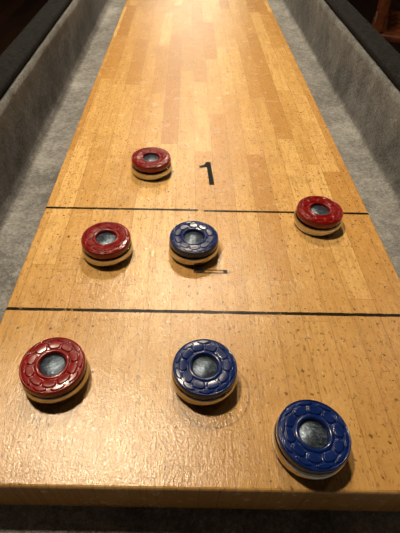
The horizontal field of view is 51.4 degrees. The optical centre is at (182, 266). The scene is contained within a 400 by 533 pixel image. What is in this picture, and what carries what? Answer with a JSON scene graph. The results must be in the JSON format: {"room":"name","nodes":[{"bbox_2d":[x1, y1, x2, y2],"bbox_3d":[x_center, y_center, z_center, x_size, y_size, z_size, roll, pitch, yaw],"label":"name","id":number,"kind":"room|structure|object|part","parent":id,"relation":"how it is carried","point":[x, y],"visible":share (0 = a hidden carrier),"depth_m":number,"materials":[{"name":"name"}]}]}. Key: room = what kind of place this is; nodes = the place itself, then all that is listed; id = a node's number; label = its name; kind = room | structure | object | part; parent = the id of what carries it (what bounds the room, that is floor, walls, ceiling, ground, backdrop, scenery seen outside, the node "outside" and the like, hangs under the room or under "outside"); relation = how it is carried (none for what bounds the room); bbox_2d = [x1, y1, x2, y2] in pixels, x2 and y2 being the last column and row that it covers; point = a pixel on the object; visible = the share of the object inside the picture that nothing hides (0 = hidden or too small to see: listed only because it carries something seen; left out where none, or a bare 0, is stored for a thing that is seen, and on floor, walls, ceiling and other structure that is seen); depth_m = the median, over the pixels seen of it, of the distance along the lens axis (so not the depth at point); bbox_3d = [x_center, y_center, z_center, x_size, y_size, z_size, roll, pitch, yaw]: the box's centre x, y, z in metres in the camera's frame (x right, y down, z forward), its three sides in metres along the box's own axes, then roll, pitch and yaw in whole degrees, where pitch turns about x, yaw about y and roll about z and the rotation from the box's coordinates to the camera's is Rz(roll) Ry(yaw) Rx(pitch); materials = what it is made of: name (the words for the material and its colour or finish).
{"room":"game room","nodes":[
{"label":"game room","id":0,"kind":"room"},
{"bbox_2d":[0,0,399,54],"bbox_3d":[0.214,-0.800,2.332,6.400,0.050,8.800,1,46,0],"label":"floor","id":1,"kind":"structure","parent":0,"point":[15,15],"depth_m":3.69,"materials":[{"name":"black"}]},
{"bbox_2d":[0,0,399,532],"bbox_3d":[0.041,-0.754,1.656,0.640,0.852,3.464,1,46,0],"label":"table","id":2,"kind":"object","parent":1,"relation":"on","point":[259,108],"visible":0.98,"depth_m":0.44,"materials":[{"name":"brown wood"}]},
{"bbox_3d":[-0.253,-1.050,1.355,0.042,0.014,3.464,1,46,0],"label":"rail","id":3,"kind":"part","parent":2,"relation":"part of","materials":[{"name":"black plastic"}]},
{"bbox_2d":[19,337,88,405],"bbox_3d":[-0.103,0.083,0.334,0.054,0.021,0.054,-17,48,-16],"label":"puck","id":4,"kind":"object","parent":2,"relation":"on","point":[55,370],"visible":1,"depth_m":0.33,"materials":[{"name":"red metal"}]},
{"bbox_2d":[81,222,132,267],"bbox_3d":[-0.080,-0.024,0.439,0.054,0.021,0.054,30,52,25],"label":"puck","id":5,"kind":"object","parent":2,"relation":"on","point":[104,244],"visible":1,"depth_m":0.43,"materials":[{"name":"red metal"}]},
{"bbox_2d":[131,147,171,180],"bbox_3d":[-0.041,-0.136,0.548,0.054,0.021,0.054,5,46,4],"label":"puck","id":6,"kind":"object","parent":2,"relation":"on","point":[148,163],"visible":1,"depth_m":0.54,"materials":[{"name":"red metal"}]},
{"bbox_2d":[169,221,218,265],"bbox_3d":[0.012,-0.025,0.441,0.054,0.021,0.054,27,51,23],"label":"puck","id":7,"kind":"object","parent":2,"relation":"on","point":[191,243],"visible":1,"depth_m":0.43,"materials":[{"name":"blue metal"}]},
{"bbox_2d":[171,339,236,407],"bbox_3d":[0.018,0.085,0.335,0.054,0.021,0.054,28,52,24],"label":"puck","id":8,"kind":"object","parent":2,"relation":"on","point":[204,371],"visible":1,"depth_m":0.33,"materials":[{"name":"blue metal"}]},
{"bbox_2d":[272,399,350,481],"bbox_3d":[0.092,0.124,0.298,0.054,0.021,0.054,23,50,20],"label":"puck","id":9,"kind":"object","parent":2,"relation":"on","point":[311,440],"visible":1,"depth_m":0.29,"materials":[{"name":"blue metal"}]},
{"bbox_2d":[293,196,342,236],"bbox_3d":[0.155,-0.058,0.476,0.054,0.021,0.054,-28,52,-25],"label":"puck","id":10,"kind":"object","parent":2,"relation":"on","point":[319,216],"visible":1,"depth_m":0.47,"materials":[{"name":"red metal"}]},
{"bbox_3d":[0.346,-1.040,1.355,0.042,0.014,3.464,1,46,0],"label":"rail","id":11,"kind":"part","parent":2,"relation":"part of","materials":[{"name":"black plastic"}]},
{"bbox_2d":[372,0,399,43],"bbox_3d":[1.150,-1.168,2.008,0.422,0.950,0.440,16,48,14],"label":"wooden chair","id":12,"kind":"object","parent":1,"relation":"on","point":[386,22],"visible":0.39,"depth_m":1.91,"materials":[{"name":"brown wood"}]},
{"bbox_3d":[0.905,-1.253,1.755,0.040,0.475,0.040,16,48,14],"label":"post","id":13,"kind":"part","parent":12,"relation":"part of","materials":[{"name":"brown wood"}]}
]}

